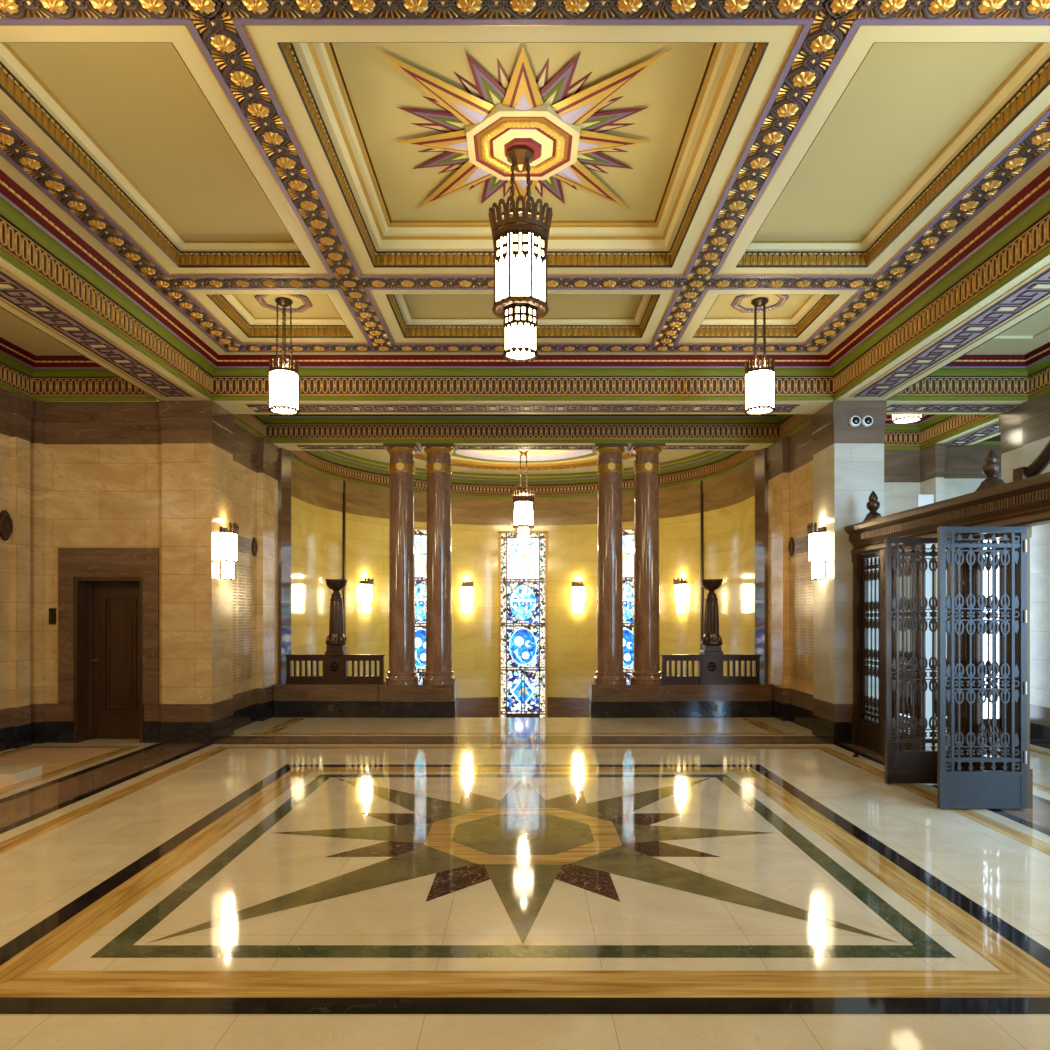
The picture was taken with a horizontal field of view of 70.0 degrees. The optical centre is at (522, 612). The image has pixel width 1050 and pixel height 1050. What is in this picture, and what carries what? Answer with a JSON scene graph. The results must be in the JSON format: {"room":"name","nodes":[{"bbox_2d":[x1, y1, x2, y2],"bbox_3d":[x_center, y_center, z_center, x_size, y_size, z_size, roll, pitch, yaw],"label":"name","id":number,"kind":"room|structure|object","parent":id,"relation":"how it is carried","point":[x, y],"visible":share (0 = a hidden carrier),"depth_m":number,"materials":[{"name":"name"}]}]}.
{"room":"grand entrance lobby","nodes":[
{"label":"grand entrance lobby","id":0,"kind":"room"},
{"bbox_2d":[45,402,161,742],"bbox_3d":[-5.225,-0.500,9.490,1.650,4.200,0.520,0,0,0],"label":"wall","id":1,"kind":"structure","parent":0,"point":[103,460],"depth_m":9.25,"materials":[{"name":"stone"}]},
{"bbox_2d":[49,608,55,623],"bbox_3d":[-5.800,0.040,9.240,0.080,0.200,0.030,0,0,0],"label":"card reader","id":2,"kind":"object","parent":1,"relation":"attached to","point":[52,611],"visible":1,"depth_m":9.23,"materials":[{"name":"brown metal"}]},
{"bbox_2d":[58,548,158,742],"bbox_3d":[-5.103,0.400,9.405,1.225,2.400,0.370,0,0,0],"label":"door","id":3,"kind":"structure","parent":1,"relation":"in","point":[108,598],"depth_m":9.28,"materials":[{"name":"brown wood"}]},
{"bbox_2d":[0,388,278,750],"bbox_3d":[-5.085,-0.500,6.350,2.570,4.200,10.940,0,0,0],"label":"wall","id":4,"kind":"structure","parent":0,"point":[220,636],"depth_m":9.20,"materials":[{"name":"beige stone"}]},
{"bbox_2d":[0,510,12,540],"bbox_3d":[-6.027,-1.020,8.740,0.043,0.360,0.283,0,0,0],"label":"wall medallion","id":5,"kind":"object","parent":4,"relation":"attached to","point":[6,523],"visible":1,"depth_m":8.74,"materials":[{"name":"brown metal"}]},
{"bbox_2d":[0,306,159,400],"bbox_3d":[-5.233,-2.858,5.452,1.634,0.516,7.584,0,0,0],"label":"trim","id":6,"kind":"structure","parent":4,"relation":"attached to","point":[44,378],"depth_m":9.20,"materials":[{"name":"green paint"}]},
{"bbox_2d":[219,522,238,579],"bbox_3d":[-3.728,-0.784,9.560,0.182,0.723,0.266,0,0,0],"label":"wall sconce","id":7,"kind":"object","parent":4,"relation":"attached to","point":[228,539],"visible":1,"depth_m":9.47,"materials":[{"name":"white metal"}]},
{"bbox_2d":[238,536,250,553],"bbox_3d":[-3.945,-0.960,10.550,0.008,0.220,0.620,0,0,0],"label":"name plate","id":8,"kind":"object","parent":4,"relation":"attached to","point":[244,544],"visible":0.78,"depth_m":10.62,"materials":[{"name":"brown stone"}]},
{"bbox_2d":[251,537,257,556],"bbox_3d":[-3.928,-0.970,11.000,0.043,0.283,0.185,0,0,0],"label":"wall medallion","id":9,"kind":"object","parent":4,"relation":"attached to","point":[254,546],"visible":1,"depth_m":10.97,"materials":[{"name":"brown metal"}]},
{"bbox_2d":[278,448,290,682],"bbox_3d":[-3.836,-0.500,11.940,0.228,4.200,0.280,0,0,0],"label":"trim","id":10,"kind":"structure","parent":4,"relation":"attached to","point":[284,465],"depth_m":11.87,"materials":[{"name":"stone"}]},
{"bbox_2d":[233,414,812,442],"bbox_3d":[0.007,-2.858,10.662,7.914,0.516,1.704,0,0,0],"label":"beam","id":11,"kind":"structure","parent":4,"relation":"attached to","point":[300,428],"depth_m":11.48,"materials":[{"name":"green paint"}]},
{"bbox_2d":[0,166,1049,400],"bbox_3d":[0.007,-2.858,5.437,7.654,0.516,7.554,0,0,0],"label":"trim","id":12,"kind":"structure","parent":4,"relation":"attached to","point":[1023,241],"depth_m":8.46,"materials":[{"name":"green paint"}]},
{"bbox_2d":[274,682,457,717],"bbox_3d":[-2.434,1.500,11.740,2.792,0.800,0.580,0,0,0],"label":"wall","id":13,"kind":"structure","parent":0,"point":[420,700],"depth_m":11.52,"materials":[{"name":"brown stone"}]},
{"bbox_2d":[285,654,384,683],"bbox_3d":[-2.915,0.873,11.643,1.530,0.455,0.215,0,0,0],"label":"balustrade","id":14,"kind":"object","parent":13,"relation":"on","point":[335,667],"visible":0.99,"depth_m":11.61,"materials":[{"name":"brown metal"}]},
{"bbox_2d":[325,579,347,654],"bbox_3d":[-2.900,0.062,11.660,0.344,1.165,0.344,0,0,0],"label":"stand","id":15,"kind":"object","parent":14,"relation":"on","point":[336,641],"visible":1,"depth_m":11.57,"materials":[{"name":"brown metal"}]},
{"bbox_2d":[325,579,347,589],"bbox_3d":[-2.900,-0.438,11.660,0.344,0.165,0.344,0,0,0],"label":"bowl","id":16,"kind":"object","parent":15,"relation":"on","point":[334,584],"depth_m":11.54,"materials":[{"name":"brown metal"}]},
{"bbox_2d":[383,443,419,684],"bbox_3d":[-1.894,-0.750,11.740,0.516,3.700,0.516,0,0,0],"label":"marble column","id":17,"kind":"structure","parent":13,"relation":"on","point":[401,468],"depth_m":11.57,"materials":[{"name":"brown stone"}]},
{"bbox_2d":[421,443,455,684],"bbox_3d":[-1.315,-0.750,11.740,0.516,3.700,0.516,0,0,0],"label":"marble column","id":18,"kind":"structure","parent":13,"relation":"on","point":[438,671],"depth_m":11.56,"materials":[{"name":"brown stone"}]},
{"bbox_2d":[272,458,773,717],"bbox_3d":[0.000,0.375,14.525,8.300,5.950,5.450,0,0,0],"label":"wall","id":19,"kind":"structure","parent":0,"point":[570,524],"depth_m":15.55,"materials":[{"name":"stone"}]},
{"bbox_2d":[343,481,345,635],"bbox_3d":[-3.527,-0.350,14.752,0.050,4.500,0.056,0,0,25],"label":"trim","id":20,"kind":"structure","parent":19,"relation":"attached to","point":[344,482],"depth_m":14.74,"materials":[{"name":"brown metal"}]},
{"bbox_2d":[360,578,373,612],"bbox_3d":[-3.154,-0.354,15.227,0.182,0.723,0.266,0,0,34],"label":"wall sconce","id":21,"kind":"object","parent":19,"relation":"attached to","point":[366,585],"visible":1,"depth_m":15.16,"materials":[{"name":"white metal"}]},
{"bbox_2d":[415,527,425,681],"bbox_3d":[-2.214,0.300,16.262,1.100,4.300,0.080,0,0,-35],"label":"window","id":22,"kind":"structure","parent":19,"relation":"in","point":[420,533],"depth_m":16.24,"materials":[{"name":"multicoloured glass"}]},
{"bbox_2d":[461,581,473,612],"bbox_3d":[-1.232,-0.354,16.699,0.266,0.723,0.182,0,0,-19],"label":"wall sconce","id":23,"kind":"object","parent":19,"relation":"attached to","point":[466,588],"visible":1,"depth_m":16.66,"materials":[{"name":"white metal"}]},
{"bbox_2d":[499,531,546,717],"bbox_3d":[0.000,0.300,16.960,1.100,4.300,0.080,0,0,0],"label":"window","id":24,"kind":"structure","parent":19,"relation":"in","point":[522,569],"depth_m":16.95,"materials":[{"name":"multicoloured glass"}]},
{"bbox_2d":[572,581,583,612],"bbox_3d":[1.213,-0.354,16.705,0.266,0.723,0.182,0,0,19],"label":"wall sconce","id":25,"kind":"object","parent":19,"relation":"attached to","point":[577,587],"visible":1,"depth_m":16.66,"materials":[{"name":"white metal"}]},
{"bbox_2d":[623,527,633,681],"bbox_3d":[2.214,0.300,16.262,1.100,4.300,0.080,0,0,35],"label":"window","id":26,"kind":"structure","parent":19,"relation":"in","point":[628,532],"depth_m":16.21,"materials":[{"name":"multicoloured glass"}]},
{"bbox_2d":[673,577,686,612],"bbox_3d":[3.168,-0.354,15.205,0.182,0.723,0.266,0,0,-34],"label":"wall sconce","id":27,"kind":"object","parent":19,"relation":"attached to","point":[679,584],"visible":1,"depth_m":15.14,"materials":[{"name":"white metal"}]},
{"bbox_2d":[700,481,702,650],"bbox_3d":[3.527,-0.350,14.752,0.050,4.500,0.056,0,0,-25],"label":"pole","id":28,"kind":"structure","parent":19,"relation":"attached to","point":[701,482],"depth_m":14.74,"materials":[{"name":"brown metal"}]},
{"bbox_2d":[290,450,755,497],"bbox_3d":[0.000,-2.908,14.190,8.600,0.616,6.420,0,0,0],"label":"ceiling","id":29,"kind":"structure","parent":0,"point":[475,473],"depth_m":15.37,"materials":[{"name":"beige paint"}]},
{"bbox_2d":[511,450,535,545],"bbox_3d":[0.010,-2.190,14.200,0.468,1.812,0.468,0,0,0],"label":"pendant lamp","id":30,"kind":"object","parent":29,"relation":"hanging from","point":[523,505],"visible":1,"depth_m":14.08,"materials":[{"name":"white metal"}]},
{"bbox_2d":[0,718,1049,1049],"bbox_3d":[1.000,1.749,4.440,17.000,0.302,14.080,0,0,0],"label":"floor","id":31,"kind":"structure","parent":0,"point":[273,883],"depth_m":4.20,"materials":[{"name":"beige stone"}]},
{"bbox_2d":[0,766,41,782],"bbox_3d":[-5.240,1.558,7.255,0.920,0.085,0.390,0,0,0],"label":"floor slab","id":32,"kind":"structure","parent":31,"relation":"on","point":[8,774],"depth_m":7.21,"materials":[{"name":"beige stone"}]},
{"bbox_2d":[917,495,933,738],"bbox_3d":[5.000,0.060,9.320,0.190,3.060,0.030,0,0,0],"label":"window","id":33,"kind":"structure","parent":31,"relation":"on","point":[922,500],"depth_m":9.31,"materials":[{"name":"white glass"}]},
{"bbox_2d":[844,440,1049,807],"bbox_3d":[4.100,-0.027,6.699,0.330,3.255,4.997,0,0,0],"label":"frame","id":34,"kind":"object","parent":31,"relation":"on","point":[1024,501],"visible":0.72,"depth_m":6.86,"materials":[{"name":"brown metal"}]},
{"bbox_2d":[892,544,925,749],"bbox_3d":[4.100,0.443,8.010,0.044,2.290,0.660,0,0,0],"label":"gate leaf","id":35,"kind":"object","parent":34,"relation":"attached to","point":[917,574],"visible":0.34,"depth_m":7.90,"materials":[{"name":"brown metal"}]},
{"bbox_2d":[885,538,957,783],"bbox_3d":[3.735,0.443,7.000,0.700,2.290,0.044,0,0,0],"label":"gate leaf","id":36,"kind":"object","parent":34,"relation":"attached to","point":[903,766],"visible":0.78,"depth_m":6.99,"materials":[{"name":"brown metal"}]},
{"bbox_2d":[937,526,1026,808],"bbox_3d":[3.735,0.443,6.095,0.700,2.290,0.063,0,0,0],"label":"gate leaf","id":37,"kind":"object","parent":34,"relation":"attached to","point":[956,789],"visible":1,"depth_m":6.10,"materials":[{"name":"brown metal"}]},
{"bbox_2d":[0,26,1049,355],"bbox_3d":[1.575,-3.200,4.750,15.450,1.000,14.900,0,0,0],"label":"ceiling","id":38,"kind":"structure","parent":0,"point":[1033,332],"depth_m":5.38,"materials":[{"name":"beige paint"}]},
{"bbox_2d":[45,401,156,401],"bbox_3d":[-5.225,-2.950,9.515,1.648,0.700,0.568,0,0,0],"label":"ceiling beam","id":39,"kind":"structure","parent":38,"relation":"attached to","point":[45,401],"depth_m":9.23,"materials":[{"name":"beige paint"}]},
{"bbox_2d":[0,193,211,400],"bbox_3d":[-4.125,-2.944,5.155,0.608,0.712,8.188,0,0,0],"label":"ceiling beam","id":40,"kind":"structure","parent":38,"relation":"attached to","point":[22,295],"depth_m":6.98,"materials":[{"name":"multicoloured paint"}]},
{"bbox_2d":[0,42,310,267],"bbox_3d":[-2.510,-3.223,5.430,1.190,0.215,2.670,0,0,0],"label":"ceiling panel","id":41,"kind":"object","parent":38,"relation":"attached to","point":[136,111],"depth_m":5.24,"materials":[{"name":"beige paint"}]},
{"bbox_2d":[206,294,353,337],"bbox_3d":[-2.510,-3.223,7.915,1.190,0.215,1.160,0,0,0],"label":"ceiling panel","id":42,"kind":"object","parent":38,"relation":"attached to","point":[248,312],"depth_m":8.29,"materials":[{"name":"beige paint"}]},
{"bbox_2d":[255,295,311,415],"bbox_3d":[-2.525,-2.708,7.920,0.540,1.184,0.540,0,0,0],"label":"pendant lamp","id":43,"kind":"object","parent":42,"relation":"hanging from","point":[283,379],"visible":0.98,"depth_m":7.85,"materials":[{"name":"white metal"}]},
{"bbox_2d":[277,42,768,267],"bbox_3d":[0.000,-3.292,5.430,2.690,0.355,2.670,0,0,0],"label":"ceiling panel","id":44,"kind":"object","parent":38,"relation":"attached to","point":[350,90],"depth_m":5.38,"materials":[{"name":"beige paint"}]},
{"bbox_2d":[375,47,670,208],"bbox_3d":[0.000,-3.382,5.430,1.840,0.115,1.840,0,0,0],"label":"sunburst","id":45,"kind":"object","parent":44,"relation":"attached to","point":[563,126],"visible":0.93,"depth_m":5.22,"materials":[{"name":"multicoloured paint"}]},
{"bbox_2d":[488,146,552,362],"bbox_3d":[-0.018,-2.589,5.430,0.468,1.476,0.468,0,0,0],"label":"chandelier","id":46,"kind":"object","parent":45,"relation":"hanging from","point":[520,246],"visible":1,"depth_m":5.31,"materials":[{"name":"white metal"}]},
{"bbox_2d":[386,294,659,337],"bbox_3d":[0.000,-3.223,7.915,2.690,0.215,1.160,0,0,0],"label":"ceiling panel","id":47,"kind":"object","parent":38,"relation":"attached to","point":[408,309],"depth_m":8.24,"materials":[{"name":"beige paint"}]},
{"bbox_2d":[214,401,831,413],"bbox_3d":[0.000,-2.944,9.505,7.638,0.712,0.608,0,0,0],"label":"ceiling beam","id":48,"kind":"structure","parent":38,"relation":"attached to","point":[234,407],"depth_m":9.47,"materials":[{"name":"beige paint"}]},
{"bbox_2d":[273,443,772,449],"bbox_3d":[0.000,-2.944,11.750,7.838,0.712,0.498,0,0,0],"label":"ceiling beam","id":49,"kind":"structure","parent":38,"relation":"attached to","point":[289,446],"depth_m":11.68,"materials":[{"name":"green paint"}]},
{"bbox_2d":[0,0,1049,351],"bbox_3d":[0.000,-3.092,5.508,7.094,0.049,6.857,0,0,0],"label":"ceiling beams","id":50,"kind":"structure","parent":38,"relation":"attached to","point":[12,12],"depth_m":5.06,"materials":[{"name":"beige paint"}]},
{"bbox_2d":[692,294,839,337],"bbox_3d":[2.510,-3.223,7.915,1.190,0.215,1.160,0,0,0],"label":"ceiling panel","id":51,"kind":"object","parent":38,"relation":"attached to","point":[798,308],"depth_m":8.29,"materials":[{"name":"beige paint"}]},
{"bbox_2d":[731,295,788,415],"bbox_3d":[2.500,-2.708,7.920,0.540,1.184,0.540,0,0,0],"label":"pendant lamp","id":52,"kind":"object","parent":51,"relation":"hanging from","point":[759,381],"visible":1,"depth_m":7.85,"materials":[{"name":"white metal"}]},
{"bbox_2d":[735,42,1049,267],"bbox_3d":[2.510,-3.223,5.430,1.190,0.215,2.670,0,0,0],"label":"ceiling panel","id":53,"kind":"object","parent":38,"relation":"attached to","point":[908,111],"depth_m":5.22,"materials":[{"name":"beige paint"}]},
{"bbox_2d":[891,415,922,424],"bbox_3d":[5.450,-2.916,10.650,0.389,0.400,0.385,0,0,0],"label":"ceiling lamp","id":54,"kind":"object","parent":38,"relation":"hanging from","point":[895,419],"visible":0.4,"depth_m":10.60,"materials":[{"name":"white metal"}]},
{"bbox_2d":[834,189,1049,400],"bbox_3d":[4.125,-2.944,5.155,0.608,0.712,8.188,0,0,0],"label":"ceiling beam","id":55,"kind":"structure","parent":38,"relation":"attached to","point":[1028,292],"depth_m":6.97,"materials":[{"name":"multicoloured paint"}]},
{"bbox_2d":[885,400,1025,413],"bbox_3d":[5.715,-2.944,9.505,2.568,0.712,0.608,0,0,0],"label":"ceiling beam","id":56,"kind":"structure","parent":38,"relation":"attached to","point":[893,407],"depth_m":9.45,"materials":[{"name":"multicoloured paint"}]},
{"bbox_2d":[937,417,1000,444],"bbox_3d":[6.635,-2.944,10.880,0.608,0.712,2.138,0,0,0],"label":"ceiling beam","id":57,"kind":"structure","parent":38,"relation":"attached to","point":[989,429],"depth_m":10.93,"materials":[{"name":"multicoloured paint"}]},
{"bbox_2d":[588,682,771,717],"bbox_3d":[2.434,1.500,11.740,2.792,0.800,0.580,0,0,0],"label":"wall","id":58,"kind":"structure","parent":0,"point":[628,700],"depth_m":11.52,"materials":[{"name":"brown stone"}]},
{"bbox_2d":[593,443,627,684],"bbox_3d":[1.362,-0.750,11.740,0.516,3.700,0.516,0,0,0],"label":"marble column","id":59,"kind":"structure","parent":58,"relation":"on","point":[610,469],"depth_m":11.56,"materials":[{"name":"brown stone"}]},
{"bbox_2d":[628,443,665,684],"bbox_3d":[1.933,-0.750,11.740,0.516,3.700,0.516,0,0,0],"label":"marble column","id":60,"kind":"structure","parent":58,"relation":"on","point":[646,466],"depth_m":11.57,"materials":[{"name":"brown stone"}]},
{"bbox_2d":[661,654,760,683],"bbox_3d":[2.915,0.873,11.643,1.530,0.455,0.215,0,0,0],"label":"balustrade","id":61,"kind":"object","parent":58,"relation":"on","point":[710,667],"visible":0.99,"depth_m":11.61,"materials":[{"name":"brown metal"}]},
{"bbox_2d":[700,579,722,654],"bbox_3d":[2.931,0.062,11.660,0.344,1.165,0.344,0,0,0],"label":"stand","id":62,"kind":"object","parent":61,"relation":"on","point":[711,641],"visible":1,"depth_m":11.57,"materials":[{"name":"brown metal"}]},
{"bbox_2d":[700,579,722,589],"bbox_3d":[2.931,-0.438,11.660,0.344,0.165,0.344,0,0,0],"label":"bowl","id":63,"kind":"object","parent":62,"relation":"on","point":[709,584],"depth_m":11.54,"materials":[{"name":"brown metal"}]},
{"bbox_2d":[767,391,1049,748],"bbox_3d":[5.460,-0.500,6.350,3.320,4.200,10.940,0,0,0],"label":"wall","id":64,"kind":"structure","parent":0,"point":[826,473],"depth_m":9.41,"materials":[{"name":"beige stone"}]},
{"bbox_2d":[755,448,767,682],"bbox_3d":[3.836,-0.500,11.940,0.228,4.200,0.280,0,0,0],"label":"trim","id":65,"kind":"structure","parent":64,"relation":"attached to","point":[761,465],"depth_m":11.87,"materials":[{"name":"stone"}]},
{"bbox_2d":[788,537,794,556],"bbox_3d":[3.928,-0.970,11.000,0.043,0.283,0.185,0,0,0],"label":"wall medallion","id":66,"kind":"object","parent":64,"relation":"attached to","point":[791,546],"visible":1,"depth_m":10.97,"materials":[{"name":"brown metal"}]},
{"bbox_2d":[795,536,807,553],"bbox_3d":[3.945,-0.960,10.550,0.008,0.220,0.620,0,0,0],"label":"name plate","id":67,"kind":"object","parent":64,"relation":"attached to","point":[801,544],"visible":0.83,"depth_m":10.62,"materials":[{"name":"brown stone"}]},
{"bbox_2d":[807,522,826,579],"bbox_3d":[3.728,-0.784,9.560,0.182,0.723,0.266,0,0,0],"label":"wall sconce","id":68,"kind":"object","parent":64,"relation":"attached to","point":[816,539],"visible":1,"depth_m":9.47,"materials":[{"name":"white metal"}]},
{"bbox_2d":[849,415,860,426],"bbox_3d":[4.058,-2.344,9.143,0.140,0.140,0.074,0,0,0],"label":"security camera","id":69,"kind":"object","parent":64,"relation":"attached to","point":[854,421],"visible":1,"depth_m":9.13,"materials":[{"name":"white plastic"}]},
{"bbox_2d":[861,415,872,426],"bbox_3d":[4.207,-2.344,9.143,0.140,0.140,0.074,0,0,0],"label":"security camera","id":70,"kind":"object","parent":64,"relation":"attached to","point":[866,421],"visible":1,"depth_m":9.13,"materials":[{"name":"white plastic"}]},
{"bbox_2d":[884,414,998,449],"bbox_3d":[5.387,-2.858,10.887,1.914,0.516,2.154,0,0,0],"label":"trim","id":71,"kind":"structure","parent":64,"relation":"attached to","point":[933,428],"depth_m":11.62,"materials":[{"name":"green paint"}]},
{"bbox_2d":[886,304,1049,400],"bbox_3d":[5.322,-2.858,5.437,1.784,0.516,7.554,0,0,0],"label":"trim","id":72,"kind":"structure","parent":64,"relation":"attached to","point":[1026,377],"depth_m":9.18,"materials":[{"name":"green paint"}]},
{"bbox_2d":[974,434,1000,444],"bbox_3d":[7.970,-2.858,10.705,2.060,0.516,1.790,0,0,0],"label":"trim","id":73,"kind":"structure","parent":64,"relation":"attached to","point":[996,440],"depth_m":11.58,"materials":[{"name":"green paint"}]},
{"bbox_2d":[884,443,1000,716],"bbox_3d":[6.800,-0.500,10.850,4.840,4.200,2.740,0,0,0],"label":"wall","id":74,"kind":"structure","parent":0,"point":[940,470],"depth_m":11.60,"materials":[{"name":"grey stone"}]},
{"bbox_2d":[983,538,1000,737],"bbox_3d":[5.930,0.200,9.620,0.400,2.800,0.080,0,0,0],"label":"window","id":75,"kind":"structure","parent":74,"relation":"in","point":[985,541],"depth_m":9.60,"materials":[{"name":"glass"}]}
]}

